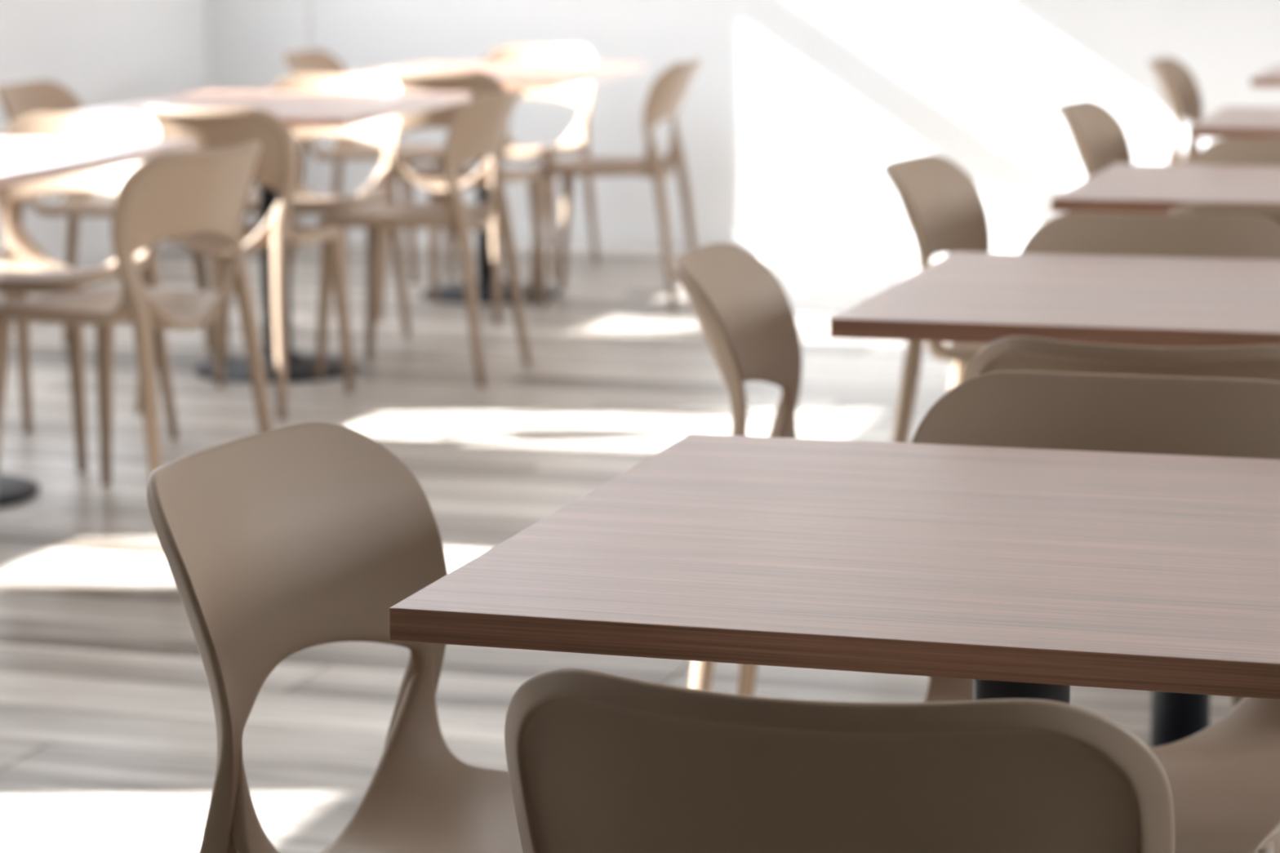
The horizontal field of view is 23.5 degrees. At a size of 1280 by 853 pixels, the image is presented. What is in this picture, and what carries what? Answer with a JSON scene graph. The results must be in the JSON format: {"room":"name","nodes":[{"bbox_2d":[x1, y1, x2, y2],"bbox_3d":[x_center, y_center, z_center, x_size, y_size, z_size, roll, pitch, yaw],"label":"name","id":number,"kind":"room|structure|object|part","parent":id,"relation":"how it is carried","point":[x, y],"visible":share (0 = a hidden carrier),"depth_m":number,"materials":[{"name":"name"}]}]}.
{"room":"restaurant","nodes":[
{"label":"restaurant","id":0,"kind":"room"},
{"bbox_2d":[0,0,208,258],"bbox_3d":[-3.568,-1.362,6.006,0.200,3.450,12.350,3,10,17],"label":"wall","id":1,"kind":"structure","parent":0,"point":[107,53],"depth_m":11.05,"materials":[{"name":"white paint"}]},
{"bbox_2d":[52,241,185,267],"bbox_3d":[-3.471,0.219,6.189,0.012,0.070,12.250,3,10,17],"label":"baseboard","id":2,"kind":"structure","parent":1,"relation":"attached to","point":[101,256],"depth_m":11.09,"materials":[{"name":"white paint"}]},
{"bbox_2d":[0,242,1231,852],"bbox_3d":[1.071,0.502,4.882,9.880,0.120,12.750,3,10,17],"label":"floor","id":3,"kind":"structure","parent":0,"point":[108,738],"depth_m":6.78,"materials":[{"name":"grey wood"}]},
{"bbox_2d":[0,112,178,472],"bbox_3d":[-1.382,-0.328,7.231,0.437,0.780,0.540,3,10,17],"label":"dining chair","id":4,"kind":"object","parent":3,"relation":"on","point":[25,268],"visible":0.62,"depth_m":7.37,"materials":[{"name":"beige plastic"}]},
{"bbox_3d":[-1.498,-0.228,7.490,0.034,0.500,0.092,0,9,1],"label":"leg","id":5,"kind":"part","parent":4,"relation":"part of","materials":[{"name":"beige plastic"}]},
{"bbox_3d":[-1.397,-0.416,7.169,0.401,0.179,0.441,3,10,17],"label":"seat","id":6,"kind":"part","parent":4,"relation":"part of","materials":[{"name":"beige plastic"}]},
{"bbox_3d":[-1.280,-0.117,7.001,0.043,0.438,0.073,0,9,0],"label":"leg","id":7,"kind":"part","parent":4,"relation":"part of","materials":[{"name":"beige plastic"}]},
{"bbox_3d":[-1.325,-0.577,7.384,0.436,0.338,0.140,3,10,17],"label":"backrest","id":8,"kind":"part","parent":4,"relation":"part of","materials":[{"name":"beige plastic"}]},
{"bbox_3d":[-1.151,-0.213,7.385,0.034,0.500,0.092,6,11,32],"label":"leg","id":9,"kind":"part","parent":4,"relation":"part of","materials":[{"name":"beige plastic"}]},
{"bbox_2d":[0,137,196,507],"bbox_3d":[-1.547,-0.213,6.669,0.800,0.740,1.150,2,10,15],"label":"cafe table","id":10,"kind":"object","parent":3,"relation":"on","point":[22,160],"visible":0.93,"depth_m":6.69,"materials":[{"name":"brown wood"}]},
{"bbox_3d":[-1.545,0.125,6.725,0.460,0.055,0.460,2,10,15],"label":"plate","id":11,"kind":"part","parent":10,"relation":"part of","materials":[{"name":"black metal"}]},
{"bbox_2d":[0,80,213,367],"bbox_3d":[-1.543,-0.591,8.822,0.540,0.780,0.437,3,10,17],"label":"dining chair","id":12,"kind":"object","parent":3,"relation":"on","point":[18,100],"visible":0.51,"depth_m":8.92,"materials":[{"name":"beige plastic"}]},
{"bbox_3d":[-1.781,-0.432,8.730,0.092,0.500,0.034,0,9,1],"label":"leg","id":13,"kind":"part","parent":12,"relation":"part of","materials":[{"name":"beige plastic"}]},
{"bbox_3d":[-1.736,-0.817,8.844,0.140,0.338,0.436,3,10,17],"label":"backrest","id":14,"kind":"part","parent":12,"relation":"part of","materials":[{"name":"beige plastic"}]},
{"bbox_3d":[-1.497,-0.684,8.792,0.441,0.179,0.401,3,10,17],"label":"seat","id":15,"kind":"part","parent":12,"relation":"part of","materials":[{"name":"beige plastic"}]},
{"bbox_3d":[-1.675,-0.489,9.072,0.092,0.500,0.034,6,11,32],"label":"leg","id":16,"kind":"part","parent":12,"relation":"part of","materials":[{"name":"beige plastic"}]},
{"bbox_3d":[-1.381,-0.385,8.623,0.073,0.438,0.043,6,11,33],"label":"leg","id":17,"kind":"part","parent":12,"relation":"part of","materials":[{"name":"beige plastic"}]},
{"bbox_3d":[-1.280,-0.440,8.949,0.073,0.438,0.043,0,9,0],"label":"leg","id":18,"kind":"part","parent":12,"relation":"part of","materials":[{"name":"beige plastic"}]},
{"bbox_2d":[0,142,272,485],"bbox_3d":[-1.073,-0.208,6.500,0.540,0.780,0.437,5,11,30],"label":"dining chair","id":19,"kind":"object","parent":3,"relation":"on","point":[169,195],"visible":1,"depth_m":6.35,"materials":[{"name":"beige plastic"}]},
{"bbox_3d":[-1.349,-0.032,6.490,0.073,0.438,0.043,2,10,13],"label":"leg","id":20,"kind":"part","parent":19,"relation":"part of","materials":[{"name":"beige plastic"}]},
{"bbox_3d":[-1.177,-0.082,6.785,0.043,0.438,0.073,-9,13,-43],"label":"leg","id":21,"kind":"part","parent":19,"relation":"part of","materials":[{"name":"beige plastic"}]},
{"bbox_3d":[-1.116,-0.308,6.509,0.441,0.179,0.401,5,11,30],"label":"seat","id":22,"kind":"part","parent":19,"relation":"part of","materials":[{"name":"beige plastic"}]},
{"bbox_3d":[-0.995,-0.029,6.272,0.034,0.500,0.092,-9,13,-43],"label":"leg","id":23,"kind":"part","parent":19,"relation":"part of","materials":[{"name":"beige plastic"}]},
{"bbox_3d":[-0.901,-0.411,6.365,0.140,0.338,0.436,5,11,30],"label":"backrest","id":24,"kind":"part","parent":19,"relation":"part of","materials":[{"name":"beige plastic"}]},
{"bbox_3d":[-0.813,-0.082,6.582,0.092,0.500,0.034,2,10,14],"label":"leg","id":25,"kind":"part","parent":19,"relation":"part of","materials":[{"name":"beige plastic"}]},
{"bbox_2d":[135,106,355,420],"bbox_3d":[-1.020,-0.445,7.926,0.437,0.780,0.540,3,10,17],"label":"dining chair","id":26,"kind":"object","parent":3,"relation":"on","point":[211,128],"visible":0.63,"depth_m":7.70,"materials":[{"name":"beige plastic"}]},
{"bbox_3d":[-1.250,-0.284,7.818,0.034,0.500,0.092,6,11,32],"label":"leg","id":27,"kind":"part","parent":26,"relation":"part of","materials":[{"name":"beige plastic"}]},
{"bbox_3d":[-1.080,-0.631,7.701,0.436,0.338,0.140,3,10,17],"label":"backrest","id":28,"kind":"part","parent":26,"relation":"part of","materials":[{"name":"beige plastic"}]},
{"bbox_3d":[-1.119,-0.319,8.212,0.043,0.438,0.073,0,9,0],"label":"leg","id":29,"kind":"part","parent":26,"relation":"part of","materials":[{"name":"beige plastic"}]},
{"bbox_3d":[-1.006,-0.549,7.956,0.401,0.179,0.441,3,10,17],"label":"seat","id":30,"kind":"part","parent":26,"relation":"part of","materials":[{"name":"beige plastic"}]},
{"bbox_3d":[-0.902,-0.269,7.713,0.034,0.500,0.092,0,9,1],"label":"leg","id":31,"kind":"part","parent":26,"relation":"part of","materials":[{"name":"beige plastic"}]},
{"bbox_3d":[-0.790,-0.304,8.112,0.043,0.438,0.073,6,11,33],"label":"leg","id":32,"kind":"part","parent":26,"relation":"part of","materials":[{"name":"beige plastic"}]},
{"bbox_2d":[66,90,471,383],"bbox_3d":[-1.005,-0.518,8.489,0.800,0.740,1.150,2,10,13],"label":"cafe table","id":33,"kind":"object","parent":3,"relation":"on","point":[311,109],"visible":0.67,"depth_m":8.46,"materials":[{"name":"brown wood"}]},
{"bbox_3d":[-1.003,-0.181,8.545,0.460,0.055,0.460,2,10,13],"label":"plate","id":34,"kind":"part","parent":33,"relation":"part of","materials":[{"name":"black metal"}]},
{"bbox_2d":[224,73,410,354],"bbox_3d":[-0.954,-0.627,9.020,0.437,0.780,0.540,3,10,17],"label":"dining chair","id":35,"kind":"object","parent":3,"relation":"on","point":[383,134],"visible":0.58,"depth_m":9.11,"materials":[{"name":"beige plastic"}]},
{"bbox_3d":[-1.181,-0.431,8.890,0.043,0.438,0.073,6,11,33],"label":"leg","id":36,"kind":"part","parent":35,"relation":"part of","materials":[{"name":"beige plastic"}]},
{"bbox_3d":[-0.968,-0.715,8.958,0.401,0.179,0.441,3,10,17],"label":"seat","id":37,"kind":"part","parent":35,"relation":"part of","materials":[{"name":"beige plastic"}]},
{"bbox_3d":[-0.896,-0.877,9.173,0.436,0.338,0.140,3,10,17],"label":"backrest","id":38,"kind":"part","parent":35,"relation":"part of","materials":[{"name":"beige plastic"}]},
{"bbox_3d":[-0.852,-0.416,8.790,0.043,0.438,0.073,0,9,0],"label":"leg","id":39,"kind":"part","parent":35,"relation":"part of","materials":[{"name":"beige plastic"}]},
{"bbox_3d":[-0.722,-0.512,9.174,0.034,0.500,0.092,6,11,32],"label":"leg","id":40,"kind":"part","parent":35,"relation":"part of","materials":[{"name":"beige plastic"}]},
{"bbox_2d":[146,422,522,852],"bbox_3d":[-0.136,0.415,2.705,0.540,0.780,0.437,3,10,22],"label":"dining chair","id":41,"kind":"object","parent":3,"relation":"on","point":[280,543],"visible":0.84,"depth_m":2.79,"materials":[{"name":"beige plastic"}]},
{"bbox_3d":[-0.091,0.322,2.671,0.441,0.179,0.401,3,10,22],"label":"seat","id":42,"kind":"part","parent":41,"relation":"part of","materials":[{"name":"beige plastic"}]},
{"bbox_2d":[284,49,455,284],"bbox_3d":[-0.954,-0.916,10.759,0.540,0.780,0.437,3,10,17],"label":"dining chair","id":43,"kind":"object","parent":3,"relation":"on","point":[311,61],"visible":0.59,"depth_m":10.69,"materials":[{"name":"beige plastic"}]},
{"bbox_3d":[-1.191,-0.757,10.666,0.092,0.500,0.034,0,9,1],"label":"leg","id":44,"kind":"part","parent":43,"relation":"part of","materials":[{"name":"beige plastic"}]},
{"bbox_3d":[-1.146,-1.142,10.780,0.140,0.338,0.436,3,10,17],"label":"backrest","id":45,"kind":"part","parent":43,"relation":"part of","materials":[{"name":"beige plastic"}]},
{"bbox_3d":[-1.085,-0.814,11.008,0.092,0.500,0.034,6,11,32],"label":"leg","id":46,"kind":"part","parent":43,"relation":"part of","materials":[{"name":"beige plastic"}]},
{"bbox_3d":[-0.907,-1.009,10.728,0.441,0.179,0.401,3,10,17],"label":"seat","id":47,"kind":"part","parent":43,"relation":"part of","materials":[{"name":"beige plastic"}]},
{"bbox_3d":[-0.792,-0.710,10.560,0.073,0.438,0.043,6,11,33],"label":"leg","id":48,"kind":"part","parent":43,"relation":"part of","materials":[{"name":"beige plastic"}]},
{"bbox_3d":[-0.691,-0.765,10.885,0.073,0.438,0.043,0,9,0],"label":"leg","id":49,"kind":"part","parent":43,"relation":"part of","materials":[{"name":"beige plastic"}]},
{"bbox_2d":[315,87,531,387],"bbox_3d":[-0.588,-0.531,8.425,0.540,0.780,0.437,2,10,16],"label":"dining chair","id":50,"kind":"object","parent":3,"relation":"on","point":[477,131],"visible":0.98,"depth_m":8.30,"materials":[{"name":"beige plastic"}]},
{"bbox_3d":[-0.847,-0.344,8.350,0.073,0.438,0.043,0,9,-1],"label":"leg","id":51,"kind":"part","parent":50,"relation":"part of","materials":[{"name":"beige plastic"}]},
{"bbox_3d":[-0.751,-0.398,8.677,0.073,0.438,0.043,6,11,32],"label":"leg","id":52,"kind":"part","parent":50,"relation":"part of","materials":[{"name":"beige plastic"}]},
{"bbox_3d":[-0.636,-0.629,8.423,0.441,0.179,0.401,2,10,16],"label":"seat","id":53,"kind":"part","parent":50,"relation":"part of","materials":[{"name":"beige plastic"}]},
{"bbox_3d":[-0.451,-0.356,8.223,0.092,0.500,0.034,5,11,31],"label":"leg","id":54,"kind":"part","parent":50,"relation":"part of","materials":[{"name":"beige plastic"}]},
{"bbox_3d":[-0.397,-0.741,8.335,0.140,0.338,0.436,2,10,16],"label":"backrest","id":55,"kind":"part","parent":50,"relation":"part of","materials":[{"name":"beige plastic"}]},
{"bbox_3d":[-0.351,-0.414,8.567,0.092,0.500,0.034,0,9,0],"label":"leg","id":56,"kind":"part","parent":50,"relation":"part of","materials":[{"name":"beige plastic"}]},
{"bbox_2d":[375,69,547,324],"bbox_3d":[-0.562,-0.744,9.706,0.437,0.780,0.540,3,10,17],"label":"dining chair","id":57,"kind":"object","parent":3,"relation":"on","point":[477,82],"visible":0.59,"depth_m":9.53,"materials":[{"name":"beige plastic"}]},
{"bbox_3d":[-0.792,-0.582,9.599,0.034,0.500,0.092,6,11,32],"label":"leg","id":58,"kind":"part","parent":57,"relation":"part of","materials":[{"name":"beige plastic"}]},
{"bbox_3d":[-0.662,-0.617,9.992,0.043,0.438,0.073,0,9,0],"label":"leg","id":59,"kind":"part","parent":57,"relation":"part of","materials":[{"name":"beige plastic"}]},
{"bbox_3d":[-0.623,-0.930,9.482,0.436,0.338,0.140,3,10,17],"label":"backrest","id":60,"kind":"part","parent":57,"relation":"part of","materials":[{"name":"beige plastic"}]},
{"bbox_3d":[-0.549,-0.847,9.737,0.401,0.179,0.441,3,10,17],"label":"seat","id":61,"kind":"part","parent":57,"relation":"part of","materials":[{"name":"beige plastic"}]},
{"bbox_3d":[-0.445,-0.567,9.494,0.034,0.500,0.092,0,9,1],"label":"leg","id":62,"kind":"part","parent":57,"relation":"part of","materials":[{"name":"beige plastic"}]},
{"bbox_3d":[-0.332,-0.603,9.892,0.043,0.438,0.073,6,11,33],"label":"leg","id":63,"kind":"part","parent":57,"relation":"part of","materials":[{"name":"beige plastic"}]},
{"bbox_2d":[345,62,647,304],"bbox_3d":[-0.499,-0.798,10.155,0.800,0.740,1.150,2,10,14],"label":"cafe table","id":64,"kind":"object","parent":3,"relation":"on","point":[532,76],"visible":0.56,"depth_m":10.13,"materials":[{"name":"brown wood"}]},
{"bbox_3d":[-0.496,-0.460,10.211,0.460,0.055,0.460,2,10,14],"label":"plate","id":65,"kind":"part","parent":64,"relation":"part of","materials":[{"name":"black metal"}]},
{"bbox_2d":[447,45,599,279],"bbox_3d":[-0.413,-0.943,10.899,0.437,0.780,0.540,3,10,17],"label":"dining chair","id":66,"kind":"object","parent":3,"relation":"on","point":[580,95],"visible":0.56,"depth_m":10.98,"materials":[{"name":"beige plastic"}]},
{"bbox_3d":[-0.641,-0.746,10.769,0.043,0.438,0.073,6,11,33],"label":"leg","id":67,"kind":"part","parent":66,"relation":"part of","materials":[{"name":"beige plastic"}]},
{"bbox_3d":[-0.356,-1.192,11.052,0.436,0.338,0.140,3,10,17],"label":"backrest","id":68,"kind":"part","parent":66,"relation":"part of","materials":[{"name":"beige plastic"}]},
{"bbox_3d":[-0.428,-1.031,10.837,0.401,0.179,0.441,3,10,17],"label":"seat","id":69,"kind":"part","parent":66,"relation":"part of","materials":[{"name":"beige plastic"}]},
{"bbox_3d":[-0.311,-0.732,10.669,0.043,0.438,0.073,0,9,0],"label":"leg","id":70,"kind":"part","parent":66,"relation":"part of","materials":[{"name":"beige plastic"}]},
{"bbox_3d":[-0.182,-0.828,11.053,0.034,0.500,0.092,6,11,32],"label":"leg","id":71,"kind":"part","parent":66,"relation":"part of","materials":[{"name":"beige plastic"}]},
{"bbox_2d":[529,57,702,308],"bbox_3d":[-0.069,-0.800,10.029,0.540,0.780,0.437,2,10,13],"label":"dining chair","id":72,"kind":"object","parent":3,"relation":"on","point":[667,94],"visible":0.98,"depth_m":9.89,"materials":[{"name":"beige plastic"}]},
{"bbox_3d":[-0.322,-0.611,9.940,0.073,0.438,0.043,-1,9,-4],"label":"leg","id":73,"kind":"part","parent":72,"relation":"part of","materials":[{"name":"beige plastic"}]},
{"bbox_3d":[-0.245,-0.666,10.272,0.073,0.438,0.043,5,11,29],"label":"leg","id":74,"kind":"part","parent":72,"relation":"part of","materials":[{"name":"beige plastic"}]},
{"bbox_3d":[-0.118,-0.898,10.024,0.441,0.179,0.401,2,10,13],"label":"seat","id":75,"kind":"part","parent":72,"relation":"part of","materials":[{"name":"beige plastic"}]},
{"bbox_3d":[0.080,-0.627,9.834,0.092,0.500,0.034,5,11,29],"label":"leg","id":76,"kind":"part","parent":72,"relation":"part of","materials":[{"name":"beige plastic"}]},
{"bbox_3d":[0.124,-1.012,9.948,0.140,0.338,0.436,2,10,13],"label":"backrest","id":77,"kind":"part","parent":72,"relation":"part of","materials":[{"name":"beige plastic"}]},
{"bbox_3d":[0.161,-0.685,10.183,0.092,0.500,0.034,-1,9,-3],"label":"leg","id":78,"kind":"part","parent":72,"relation":"part of","materials":[{"name":"beige plastic"}]},
{"bbox_2d":[671,242,802,695],"bbox_3d":[0.316,0.152,4.275,0.540,0.780,0.437,2,10,13],"label":"dining chair","id":79,"kind":"object","parent":3,"relation":"on","point":[744,314],"visible":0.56,"depth_m":4.38,"materials":[{"name":"beige plastic"}]},
{"bbox_3d":[0.087,0.313,4.167,0.092,0.500,0.034,-1,9,-3],"label":"leg","id":80,"kind":"part","parent":79,"relation":"part of","materials":[{"name":"beige plastic"}]},
{"bbox_3d":[0.120,-0.072,4.284,0.140,0.338,0.436,2,10,13],"label":"backrest","id":81,"kind":"part","parent":79,"relation":"part of","materials":[{"name":"beige plastic"}]},
{"bbox_3d":[0.169,0.255,4.516,0.092,0.500,0.034,5,11,29],"label":"leg","id":82,"kind":"part","parent":79,"relation":"part of","materials":[{"name":"beige plastic"}]},
{"bbox_3d":[0.363,0.057,4.249,0.441,0.179,0.401,2,10,13],"label":"seat","id":83,"kind":"part","parent":79,"relation":"part of","materials":[{"name":"beige plastic"}]},
{"bbox_2d":[389,433,1279,703],"bbox_3d":[0.317,0.452,2.589,0.800,0.740,0.800,3,10,17],"label":"cafe table","id":84,"kind":"object","parent":3,"relation":"on","point":[1018,573],"visible":1,"depth_m":2.40,"materials":[{"name":"brown wood"}]},
{"bbox_2d":[504,667,1174,852],"bbox_3d":[0.169,0.503,2.161,0.437,0.780,0.540,3,10,17],"label":"dining chair","id":85,"kind":"object","parent":3,"relation":"on","point":[597,762],"visible":1,"depth_m":1.88,"materials":[{"name":"beige plastic"}]},
{"bbox_2d":[882,154,991,443],"bbox_3d":[0.733,-0.111,5.841,0.540,0.780,0.437,3,10,22],"label":"dining chair","id":86,"kind":"object","parent":3,"relation":"on","point":[944,208],"visible":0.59,"depth_m":5.92,"materials":[{"name":"beige plastic"}]},
{"bbox_3d":[0.486,0.044,5.770,0.092,0.500,0.034,1,9,6],"label":"leg","id":87,"kind":"part","parent":86,"relation":"part of","materials":[{"name":"beige plastic"}]},
{"bbox_3d":[0.546,-0.340,5.879,0.140,0.338,0.436,3,10,22],"label":"backrest","id":88,"kind":"part","parent":86,"relation":"part of","materials":[{"name":"beige plastic"}]},
{"bbox_3d":[0.778,-0.204,5.807,0.441,0.179,0.401,3,10,22],"label":"seat","id":89,"kind":"part","parent":86,"relation":"part of","materials":[{"name":"beige plastic"}]},
{"bbox_3d":[0.622,-0.011,6.102,0.092,0.500,0.034,7,12,37],"label":"leg","id":90,"kind":"part","parent":86,"relation":"part of","materials":[{"name":"beige plastic"}]},
{"bbox_2d":[830,251,1279,746],"bbox_3d":[0.740,0.182,4.195,0.800,0.740,0.800,3,10,17],"label":"cafe table","id":91,"kind":"object","parent":3,"relation":"on","point":[962,297],"visible":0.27,"depth_m":4.04,"materials":[{"name":"brown wood"}]},
{"bbox_2d":[1055,98,1133,179],"bbox_3d":[1.290,-0.401,7.570,0.540,0.780,0.437,3,10,22],"label":"dining chair","id":92,"kind":"object","parent":3,"relation":"on","point":[1100,140],"visible":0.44,"depth_m":7.69,"materials":[{"name":"beige plastic"}]},
{"bbox_2d":[911,370,1279,852],"bbox_3d":[0.435,0.371,2.948,0.437,0.780,0.540,3,10,17],"label":"dining chair","id":93,"kind":"object","parent":3,"relation":"on","point":[1224,778],"visible":0.43,"depth_m":3.09,"materials":[{"name":"beige plastic"}]},
{"bbox_3d":[0.491,0.122,3.100,0.436,0.338,0.140,3,10,17],"label":"backrest","id":94,"kind":"part","parent":93,"relation":"part of","materials":[{"name":"beige plastic"}]},
{"bbox_3d":[0.419,0.283,2.886,0.401,0.179,0.441,3,10,17],"label":"seat","id":95,"kind":"part","parent":93,"relation":"part of","materials":[{"name":"beige plastic"}]},
{"bbox_3d":[0.536,0.582,2.718,0.043,0.438,0.073,0,9,0],"label":"leg","id":96,"kind":"part","parent":93,"relation":"part of","materials":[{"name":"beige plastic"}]},
{"bbox_2d":[965,336,1279,382],"bbox_3d":[0.626,0.253,3.652,0.437,0.780,0.540,3,10,17],"label":"dining chair","id":97,"kind":"object","parent":3,"relation":"on","point":[1261,362],"visible":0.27,"depth_m":3.35,"materials":[{"name":"beige plastic"}]},
{"bbox_2d":[1019,211,1279,708],"bbox_3d":[0.746,0.093,4.612,0.437,0.780,0.540,3,10,17],"label":"dining chair","id":98,"kind":"object","parent":3,"relation":"on","point":[1081,233],"visible":0.24,"depth_m":4.79,"materials":[{"name":"beige plastic"}]},
{"bbox_3d":[0.803,-0.156,4.765,0.436,0.338,0.140,3,10,17],"label":"backrest","id":99,"kind":"part","parent":98,"relation":"part of","materials":[{"name":"beige plastic"}]},
{"bbox_3d":[0.847,0.304,4.382,0.043,0.438,0.073,0,9,0],"label":"leg","id":100,"kind":"part","parent":98,"relation":"part of","materials":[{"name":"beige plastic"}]},
{"bbox_2d":[1050,163,1279,213],"bbox_3d":[1.232,-0.087,5.801,0.800,0.740,0.800,3,10,17],"label":"cafe table","id":101,"kind":"object","parent":3,"relation":"on","point":[1120,188],"visible":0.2,"depth_m":5.65,"materials":[{"name":"brown wood"}]},
{"bbox_2d":[1147,57,1202,164],"bbox_3d":[1.875,-0.768,9.760,0.540,0.780,0.437,3,10,19],"label":"dining chair","id":102,"kind":"object","parent":3,"relation":"on","point":[1179,88],"visible":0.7,"depth_m":9.88,"materials":[{"name":"beige plastic"}]},
{"bbox_3d":[1.920,-0.862,9.728,0.441,0.179,0.401,3,10,19],"label":"seat","id":103,"kind":"part","parent":102,"relation":"part of","materials":[{"name":"beige plastic"}]},
{"bbox_2d":[1168,202,1279,225],"bbox_3d":[1.104,-0.009,5.210,0.437,0.780,0.540,3,10,17],"label":"dining chair","id":104,"kind":"object","parent":3,"relation":"on","point":[1272,213],"visible":0.09,"depth_m":4.93,"materials":[{"name":"beige plastic"}]},
{"bbox_2d":[1188,106,1279,138],"bbox_3d":[1.795,-0.388,7.590,0.800,0.740,0.800,3,10,17],"label":"cafe table","id":105,"kind":"object","parent":3,"relation":"on","point":[1251,122],"visible":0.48,"depth_m":7.34,"materials":[{"name":"brown wood"}]},
{"bbox_2d":[1190,137,1279,166],"bbox_3d":[1.282,-0.167,6.157,0.437,0.780,0.540,3,10,17],"label":"dining chair","id":106,"kind":"object","parent":3,"relation":"on","point":[1229,151],"visible":0.23,"depth_m":6.34,"materials":[{"name":"beige plastic"}]},
{"bbox_2d":[1250,66,1279,87],"bbox_3d":[2.353,-0.736,9.668,0.800,0.740,0.800,3,10,17],"label":"cafe table","id":107,"kind":"object","parent":3,"relation":"on","point":[1271,77],"visible":1,"depth_m":9.35,"materials":[{"name":"brown wood"}]},
{"bbox_2d":[309,0,1279,241],"bbox_3d":[2.894,-2.154,10.525,9.880,3.450,0.200,3,10,17],"label":"wall","id":108,"kind":"structure","parent":0,"point":[793,114],"depth_m":11.28,"materials":[{"name":"white paint"}]},
{"bbox_2d":[206,0,315,225],"bbox_3d":[-1.472,-2.374,11.718,0.420,3.350,0.030,3,10,17],"label":"wall","id":109,"kind":"structure","parent":108,"relation":"attached to","point":[248,40],"depth_m":11.87,"materials":[{"name":"white paint"}]},
{"bbox_2d":[314,223,1025,258],"bbox_3d":[3.074,-0.560,10.624,9.060,0.070,0.012,3,10,17],"label":"baseboard","id":110,"kind":"structure","parent":108,"relation":"attached to","point":[578,239],"depth_m":11.43,"materials":[{"name":"white paint"}]}
]}

